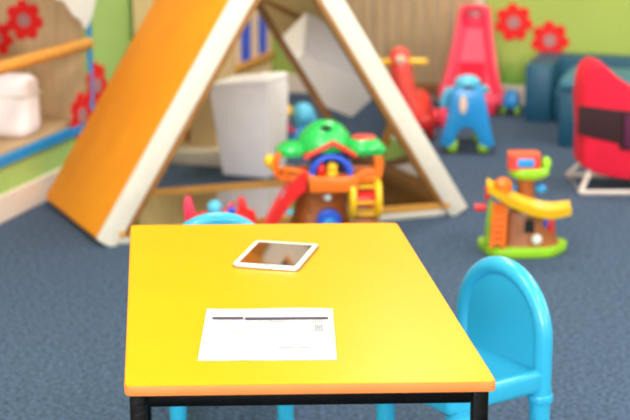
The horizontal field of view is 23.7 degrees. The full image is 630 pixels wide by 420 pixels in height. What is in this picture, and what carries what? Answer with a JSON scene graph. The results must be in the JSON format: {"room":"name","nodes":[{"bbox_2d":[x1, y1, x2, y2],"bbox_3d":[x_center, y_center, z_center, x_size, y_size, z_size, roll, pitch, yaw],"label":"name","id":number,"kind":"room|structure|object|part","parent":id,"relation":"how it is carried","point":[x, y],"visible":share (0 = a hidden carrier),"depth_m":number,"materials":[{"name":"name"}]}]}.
{"room":"children's room","nodes":[
{"label":"children's room","id":0,"kind":"room"},
{"bbox_2d":[0,0,254,194],"bbox_3d":[-2.086,-0.808,3.599,0.800,2.600,9.600,4,15,17],"label":"wall","id":1,"kind":"structure","parent":0,"point":[60,80],"depth_m":6.14,"materials":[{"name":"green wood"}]},
{"bbox_2d":[0,24,13,54],"bbox_3d":[-1.313,-0.709,6.194,0.147,0.147,0.011,4,15,17],"label":"flower","id":2,"kind":"object","parent":1,"relation":"attached to","point":[6,40],"visible":1,"depth_m":6.18,"materials":[{"name":"red paint"}]},
{"bbox_2d":[0,73,42,137],"bbox_3d":[-1.269,-0.412,5.812,0.404,0.240,0.161,4,15,17],"label":"box","id":3,"kind":"object","parent":1,"relation":"on","point":[19,92],"visible":1,"depth_m":5.72,"materials":[{"name":"plastic"}]},
{"bbox_2d":[6,0,42,39],"bbox_3d":[-1.189,-0.777,6.136,0.166,0.166,0.011,4,15,17],"label":"flower","id":4,"kind":"object","parent":1,"relation":"attached to","point":[24,20],"visible":1,"depth_m":6.13,"materials":[{"name":"red paint"}]},
{"bbox_2d":[0,167,61,223],"bbox_3d":[-1.695,0.433,3.791,0.018,0.100,9.600,4,15,17],"label":"baseboard","id":5,"kind":"structure","parent":1,"relation":"attached to","point":[14,202],"depth_m":5.66,"materials":[{"name":"white paint"}]},
{"bbox_2d":[0,20,93,167],"bbox_3d":[-1.240,-0.631,4.954,0.085,1.184,2.385,4,15,17],"label":"shelf","id":6,"kind":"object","parent":1,"relation":"in","point":[18,154],"depth_m":5.72,"materials":[{"name":"orange wood"}]},
{"bbox_3d":[-1.250,-0.416,4.960,0.076,0.080,2.231,4,15,17],"label":"wooden handrail","id":7,"kind":"part","parent":6,"relation":"part of","materials":[{"name":"orange wood"}]},
{"bbox_2d":[60,0,95,28],"bbox_3d":[-0.937,-0.954,5.902,0.008,0.500,0.702,4,15,17],"label":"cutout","id":8,"kind":"object","parent":1,"relation":"attached to","point":[82,10],"visible":1,"depth_m":5.97,"materials":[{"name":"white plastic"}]},
{"bbox_2d":[71,92,91,138],"bbox_3d":[-0.944,-0.384,6.083,0.011,0.192,0.192,4,15,17],"label":"flower","id":9,"kind":"object","parent":1,"relation":"attached to","point":[81,111],"visible":0.78,"depth_m":6.06,"materials":[{"name":"red paper"}]},
{"bbox_2d":[86,62,106,107],"bbox_3d":[-0.900,-0.517,6.197,0.011,0.192,0.192,4,15,17],"label":"flower","id":10,"kind":"object","parent":1,"relation":"attached to","point":[100,83],"visible":0.81,"depth_m":6.19,"materials":[{"name":"red paint"}]},
{"bbox_2d":[0,92,629,419],"bbox_3d":[0.111,0.669,3.274,7.000,0.100,10.000,4,15,17],"label":"floor","id":11,"kind":"structure","parent":0,"point":[64,291],"depth_m":4.72,"materials":[{"name":"blue carpet"}]},
{"bbox_2d":[133,0,234,166],"bbox_3d":[-0.527,-0.881,6.507,0.460,1.300,0.460,4,15,17],"label":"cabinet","id":12,"kind":"object","parent":11,"relation":"on","point":[199,146],"visible":0.2,"depth_m":6.47,"materials":[{"name":"beige wood"}]},
{"bbox_2d":[183,195,256,223],"bbox_3d":[-0.328,0.049,5.071,0.210,0.210,0.207,13,19,40],"label":"toy aeroplane","id":13,"kind":"object","parent":11,"relation":"on","point":[243,210],"visible":0.27,"depth_m":5.05,"materials":[{"name":"red plastic"}]},
{"bbox_3d":[-0.292,0.001,5.061,0.049,0.063,0.019,-1,14,-4],"label":"handle","id":14,"kind":"part","parent":13,"relation":"part of","materials":[{"name":"red plastic"}]},
{"bbox_3d":[-0.280,0.006,5.017,0.027,0.036,0.016,-1,14,-4],"label":"knob","id":15,"kind":"part","parent":13,"relation":"part of","materials":[{"name":"blue plastic"}]},
{"bbox_2d":[169,212,293,419],"bbox_3d":[-0.220,0.268,3.663,0.318,0.484,0.299,-3,15,-11],"label":"chair","id":16,"kind":"object","parent":11,"relation":"on","point":[284,412],"visible":0.09,"depth_m":3.70,"materials":[{"name":"blue plastic"}]},
{"bbox_3d":[-0.327,0.422,3.567,0.049,0.210,0.049,-3,15,-11],"label":"leg","id":17,"kind":"part","parent":16,"relation":"part of","materials":[{"name":"blue plastic"}]},
{"bbox_3d":[-0.244,0.136,3.751,0.309,0.272,0.040,-3,15,-11],"label":"frame","id":18,"kind":"part","parent":16,"relation":"part of","materials":[{"name":"blue plastic"}]},
{"bbox_3d":[-0.072,0.409,3.616,0.049,0.210,0.049,-3,15,-11],"label":"leg","id":19,"kind":"part","parent":16,"relation":"part of","materials":[{"name":"blue plastic"}]},
{"bbox_2d":[210,72,287,177],"bbox_3d":[-0.273,-0.366,6.277,0.270,0.415,0.226,6,15,21],"label":"box","id":20,"kind":"object","parent":11,"relation":"on","point":[250,111],"visible":0.88,"depth_m":6.18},
{"bbox_3d":[-0.273,-0.537,6.233,0.260,0.060,0.226,6,15,21],"label":"lid","id":21,"kind":"part","parent":20,"relation":"part of","materials":[{"name":"white plastic"}]},
{"bbox_2d":[235,10,274,74],"bbox_3d":[-0.437,-0.824,7.476,0.103,0.708,1.170,4,15,17],"label":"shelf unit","id":22,"kind":"object","parent":11,"relation":"on","point":[253,48],"visible":0.15,"depth_m":7.78,"materials":[{"name":"beige wood"}]},
{"bbox_3d":[-0.362,-0.966,7.643,0.012,0.420,0.160,4,15,17],"label":"blue panel","id":23,"kind":"part","parent":22,"relation":"part of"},
{"bbox_3d":[-0.282,-1.030,7.893,0.012,0.420,0.130,4,15,17],"label":"blue panel","id":24,"kind":"part","parent":22,"relation":"part of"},
{"bbox_2d":[46,0,466,245],"bbox_3d":[-0.232,-0.592,5.548,1.467,1.237,0.684,-5,15,-19],"label":"tent","id":25,"kind":"object","parent":11,"relation":"on","point":[106,184],"visible":0.83,"depth_m":5.46,"materials":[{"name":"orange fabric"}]},
{"bbox_3d":[-0.508,-0.508,5.470,0.715,1.034,0.684,-5,15,-19],"label":"mirror frame","id":26,"kind":"part","parent":25,"relation":"part of","materials":[{"name":"brown wood"}]},
{"bbox_2d":[135,181,429,224],"bbox_3d":[-0.213,-0.025,5.645,1.307,0.007,0.520,-5,15,-19],"label":"mirror","id":27,"kind":"object","parent":25,"relation":"on","point":[165,206],"depth_m":5.70,"materials":[{"name":"mirror"}]},
{"bbox_3d":[-0.213,-0.031,5.644,1.314,0.020,0.584,-5,15,-19],"label":"mirror frame","id":28,"kind":"part","parent":25,"relation":"part of","materials":[{"name":"brown wood"}]},
{"bbox_2d":[259,0,420,180],"bbox_3d":[0.008,-0.596,5.633,0.653,0.927,0.620,-5,15,-19],"label":"mirror","id":29,"kind":"object","parent":25,"relation":"attached to","point":[300,28],"depth_m":5.67,"materials":[{"name":"mirror"}]},
{"bbox_3d":[0.031,-0.550,5.654,0.727,1.026,0.684,-5,15,-19],"label":"mirror frame","id":30,"kind":"part","parent":25,"relation":"part of","materials":[{"name":"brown wood"}]},
{"bbox_2d":[287,102,316,139],"bbox_3d":[-0.082,-0.366,6.661,0.174,0.225,0.108,-5,15,-19],"label":"toy","id":31,"kind":"object","parent":11,"relation":"on","point":[303,114],"visible":0.57,"depth_m":6.62,"materials":[{"name":"blue plastic"}]},
{"bbox_3d":[-0.114,-0.365,6.623,0.057,0.062,0.028,-12,18,-38],"label":"arm","id":32,"kind":"part","parent":31,"relation":"part of","materials":[{"name":"red plastic"}]},
{"bbox_2d":[124,223,495,419],"bbox_3d":[-0.061,0.414,2.999,0.681,0.530,1.017,0,14,-2],"label":"table","id":33,"kind":"object","parent":11,"relation":"on","point":[398,340],"visible":0.98,"depth_m":2.76,"materials":[{"name":"yellow wood"}]},
{"bbox_3d":[-0.291,0.539,2.526,0.027,0.500,0.027,0,14,-2],"label":"leg","id":34,"kind":"part","parent":33,"relation":"part of","materials":[{"name":"black metal"}]},
{"bbox_3d":[-0.395,0.301,3.456,0.027,0.500,0.027,0,14,-2],"label":"leg","id":35,"kind":"part","parent":33,"relation":"part of","materials":[{"name":"black metal"}]},
{"bbox_2d":[197,308,336,360],"bbox_3d":[-0.083,0.219,2.683,0.237,0.003,0.284,0,14,-1],"label":"printed form","id":36,"kind":"object","parent":33,"relation":"on","point":[260,333],"visible":1,"depth_m":2.67,"materials":[{"name":"white paper"}]},
{"bbox_2d":[233,240,318,271],"bbox_3d":[-0.081,0.096,3.158,0.142,0.008,0.192,3,15,13],"label":"tablet","id":37,"kind":"object","parent":33,"relation":"on","point":[262,254],"visible":1,"depth_m":3.14,"materials":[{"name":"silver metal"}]},
{"bbox_3d":[-0.009,0.306,2.476,0.533,0.025,0.025,0,14,-2],"label":"rail","id":38,"kind":"part","parent":33,"relation":"part of","materials":[{"name":"black metal"}]},
{"bbox_3d":[0.273,0.534,2.545,0.027,0.500,0.027,0,14,-2],"label":"leg","id":39,"kind":"part","parent":33,"relation":"part of","materials":[{"name":"black metal"}]},
{"bbox_2d":[262,119,386,223],"bbox_3d":[0.024,-0.085,5.119,0.434,0.446,0.278,-1,14,-3],"label":"toy treehouse","id":40,"kind":"object","parent":11,"relation":"on","point":[317,190],"visible":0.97,"depth_m":5.04,"materials":[{"name":"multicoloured plastic"}]},
{"bbox_3d":[-0.084,-0.147,5.030,0.132,0.092,0.035,8,16,28],"label":"railing","id":41,"kind":"part","parent":40,"relation":"part of","materials":[{"name":"orange plastic"}]},
{"bbox_3d":[0.047,0.058,5.087,0.081,0.128,0.035,-1,14,-3],"label":"door","id":42,"kind":"part","parent":40,"relation":"part of","materials":[{"name":"blue plastic"}]},
{"bbox_3d":[0.048,0.073,5.073,0.047,0.095,0.009,-1,14,-3],"label":"door panel","id":43,"kind":"part","parent":40,"relation":"part of","materials":[{"name":"blue plastic"}]},
{"bbox_3d":[0.180,-0.155,5.055,0.122,0.105,0.042,-11,18,-37],"label":"railing","id":44,"kind":"part","parent":40,"relation":"part of","materials":[{"name":"orange plastic"}]},
{"bbox_2d":[380,47,438,138],"bbox_3d":[0.436,-0.576,7.077,0.297,0.425,0.419,1,14,6],"label":"toy","id":45,"kind":"object","parent":11,"relation":"on","point":[417,100],"visible":0.68,"depth_m":6.89,"materials":[{"name":"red plastic"}]},
{"bbox_3d":[0.390,-0.688,6.859,0.052,0.040,0.024,1,14,6],"label":"plate","id":46,"kind":"part","parent":45,"relation":"part of","materials":[{"name":"pink plastic"}]},
{"bbox_3d":[0.474,-0.493,7.137,0.180,0.135,0.337,1,14,6],"label":"seat","id":47,"kind":"part","parent":45,"relation":"part of","materials":[{"name":"red plastic"}]},
{"bbox_2d":[345,0,485,93],"bbox_3d":[0.492,-1.537,7.737,0.805,1.960,0.060,4,15,17],"label":"slatted screen","id":48,"kind":"object","parent":11,"relation":"on","point":[425,28],"visible":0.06,"depth_m":7.88,"materials":[{"name":"beige wood"}]},
{"bbox_3d":[0.853,-1.509,7.628,0.050,1.960,0.060,4,15,17],"label":"post","id":49,"kind":"part","parent":48,"relation":"part of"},
{"bbox_2d":[376,256,553,419],"bbox_3d":[0.322,0.356,3.320,0.299,0.484,0.318,-9,17,-32],"label":"chair","id":50,"kind":"object","parent":11,"relation":"on","point":[502,309],"visible":0.62,"depth_m":3.30,"materials":[{"name":"blue plastic"}]},
{"bbox_3d":[0.160,0.465,3.399,0.049,0.210,0.049,-9,17,-32],"label":"leg","id":51,"kind":"part","parent":50,"relation":"part of","materials":[{"name":"blue plastic"}]},
{"bbox_3d":[0.304,0.518,3.189,0.049,0.210,0.049,-9,17,-32],"label":"leg","id":52,"kind":"part","parent":50,"relation":"part of","materials":[{"name":"blue plastic"}]},
{"bbox_3d":[0.318,0.360,3.319,0.290,0.052,0.296,-9,17,-32],"label":"seat","id":53,"kind":"part","parent":50,"relation":"part of","materials":[{"name":"blue plastic"}]},
{"bbox_3d":[0.422,0.237,3.358,0.015,0.231,0.268,-9,17,-32],"label":"backrest","id":54,"kind":"part","parent":50,"relation":"part of","materials":[{"name":"blue plastic"}]},
{"bbox_3d":[0.422,0.237,3.359,0.040,0.272,0.309,-9,17,-32],"label":"frame","id":55,"kind":"part","parent":50,"relation":"part of","materials":[{"name":"blue plastic"}]},
{"bbox_3d":[0.494,0.487,3.311,0.049,0.210,0.049,-9,17,-32],"label":"leg","id":56,"kind":"part","parent":50,"relation":"part of","materials":[{"name":"blue plastic"}]},
{"bbox_2d":[438,74,494,153],"bbox_3d":[0.679,-0.457,6.764,0.253,0.351,0.368,1,14,4],"label":"toy","id":57,"kind":"object","parent":11,"relation":"on","point":[462,105],"visible":1,"depth_m":6.60,"materials":[{"name":"blue plastic"}]},
{"bbox_2d":[438,4,502,115],"bbox_3d":[0.802,-0.770,7.611,0.326,0.537,0.310,2,15,9],"label":"slide","id":58,"kind":"object","parent":11,"relation":"on","point":[472,52],"visible":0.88,"depth_m":7.57,"materials":[{"name":"red plastic"}]},
{"bbox_3d":[0.808,-0.983,7.598,0.142,0.119,0.036,2,15,9],"label":"handrail","id":59,"kind":"part","parent":58,"relation":"part of","materials":[{"name":"red plastic"}]},
{"bbox_2d":[501,89,520,115],"bbox_3d":[0.990,-0.543,7.562,0.088,0.122,0.112,4,15,15],"label":"toy","id":60,"kind":"object","parent":11,"relation":"on","point":[511,99],"visible":1,"depth_m":7.52,"materials":[{"name":"blue plastic"}]},
{"bbox_2d":[474,150,571,258],"bbox_3d":[0.702,-0.026,5.101,0.324,0.340,0.249,1,14,3],"label":"toy treehouse","id":61,"kind":"object","parent":11,"relation":"on","point":[522,226],"visible":1,"depth_m":5.04,"materials":[{"name":"plastic"}]},
{"bbox_3d":[0.557,-0.009,5.053,0.040,0.026,0.026,1,14,3],"label":"knob","id":62,"kind":"part","parent":61,"relation":"part of","materials":[{"name":"red plastic"}]},
{"bbox_2d":[507,150,540,170],"bbox_3d":[0.705,-0.168,5.067,0.110,0.048,0.104,1,14,3],"label":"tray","id":63,"kind":"object","parent":61,"relation":"on","point":[517,160],"depth_m":5.02,"materials":[{"name":"plastic"}]},
{"bbox_2d":[548,219,553,232],"bbox_3d":[0.791,0.050,5.087,0.040,0.090,0.060,1,14,3],"label":"shutter","id":64,"kind":"object","parent":61,"relation":"hanging from","point":[550,221],"depth_m":5.06,"materials":[{"name":"red plastic"}]},
{"bbox_2d":[524,52,629,122],"bbox_3d":[1.810,-0.569,7.325,1.510,0.290,0.430,4,15,17],"label":"sofa","id":65,"kind":"object","parent":11,"relation":"on","point":[544,72],"visible":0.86,"depth_m":7.35,"materials":[{"name":"teal fabric"}]},
{"bbox_3d":[1.137,-0.608,7.482,0.130,0.286,0.340,4,15,17],"label":"armrest","id":66,"kind":"part","parent":65,"relation":"part of","materials":[{"name":"teal fabric"}]},
{"bbox_3d":[1.796,-0.505,7.297,1.240,0.180,0.300,4,15,17],"label":"seat","id":67,"kind":"part","parent":65,"relation":"part of","materials":[{"name":"teal fabric"}]},
{"bbox_3d":[1.853,-0.604,7.459,1.500,0.290,0.140,4,15,17],"label":"backrest","id":68,"kind":"part","parent":65,"relation":"part of","materials":[{"name":"teal fabric"}]},
{"bbox_2d":[558,66,629,146],"bbox_3d":[1.376,-0.471,6.900,0.460,0.310,0.440,4,15,17],"label":"seat","id":69,"kind":"object","parent":11,"relation":"on","point":[566,123],"visible":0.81,"depth_m":6.76,"materials":[{"name":"teal fabric"}]},
{"bbox_2d":[559,66,629,89],"bbox_3d":[1.376,-0.597,6.868,0.460,0.050,0.440,4,15,17],"label":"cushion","id":70,"kind":"object","parent":69,"relation":"on","point":[567,82],"depth_m":6.80,"materials":[{"name":"teal fabric"}]},
{"bbox_2d":[566,56,629,194],"bbox_3d":[1.235,-0.344,5.992,0.412,0.509,0.316,0,14,0],"label":"seat","id":71,"kind":"object","parent":11,"relation":"on","point":[601,99],"visible":1,"depth_m":5.88,"materials":[{"name":"fabric"}]},
{"bbox_3d":[1.235,-0.146,6.043,0.398,0.102,0.316,0,14,0],"label":"frame","id":72,"kind":"part","parent":71,"relation":"part of","materials":[{"name":"white metal"}]},
{"bbox_2d":[272,0,629,85],"bbox_3d":[2.218,-1.739,7.235,5.440,2.600,0.120,4,15,17],"label":"wall","id":73,"kind":"structure","parent":0,"point":[591,26],"depth_m":7.67,"materials":[{"name":"green paint"}]},
{"bbox_2d":[287,74,524,104],"bbox_3d":[2.207,-0.511,7.479,5.180,0.100,0.018,4,15,17],"label":"baseboard","id":74,"kind":"structure","parent":73,"relation":"attached to","point":[295,85],"depth_m":8.05,"materials":[{"name":"white paint"}]},
{"bbox_2d":[495,3,532,40],"bbox_3d":[1.027,-0.970,7.741,0.196,0.196,0.011,4,15,17],"label":"flower","id":75,"kind":"object","parent":73,"relation":"attached to","point":[514,21],"visible":1,"depth_m":7.74,"materials":[{"name":"red paint"}]},
{"bbox_2d":[531,21,568,52],"bbox_3d":[1.208,-0.873,7.707,0.196,0.196,0.011,4,15,17],"label":"flower","id":76,"kind":"object","parent":73,"relation":"attached to","point":[549,38],"visible":0.84,"depth_m":7.70,"materials":[{"name":"red paint"}]}
]}

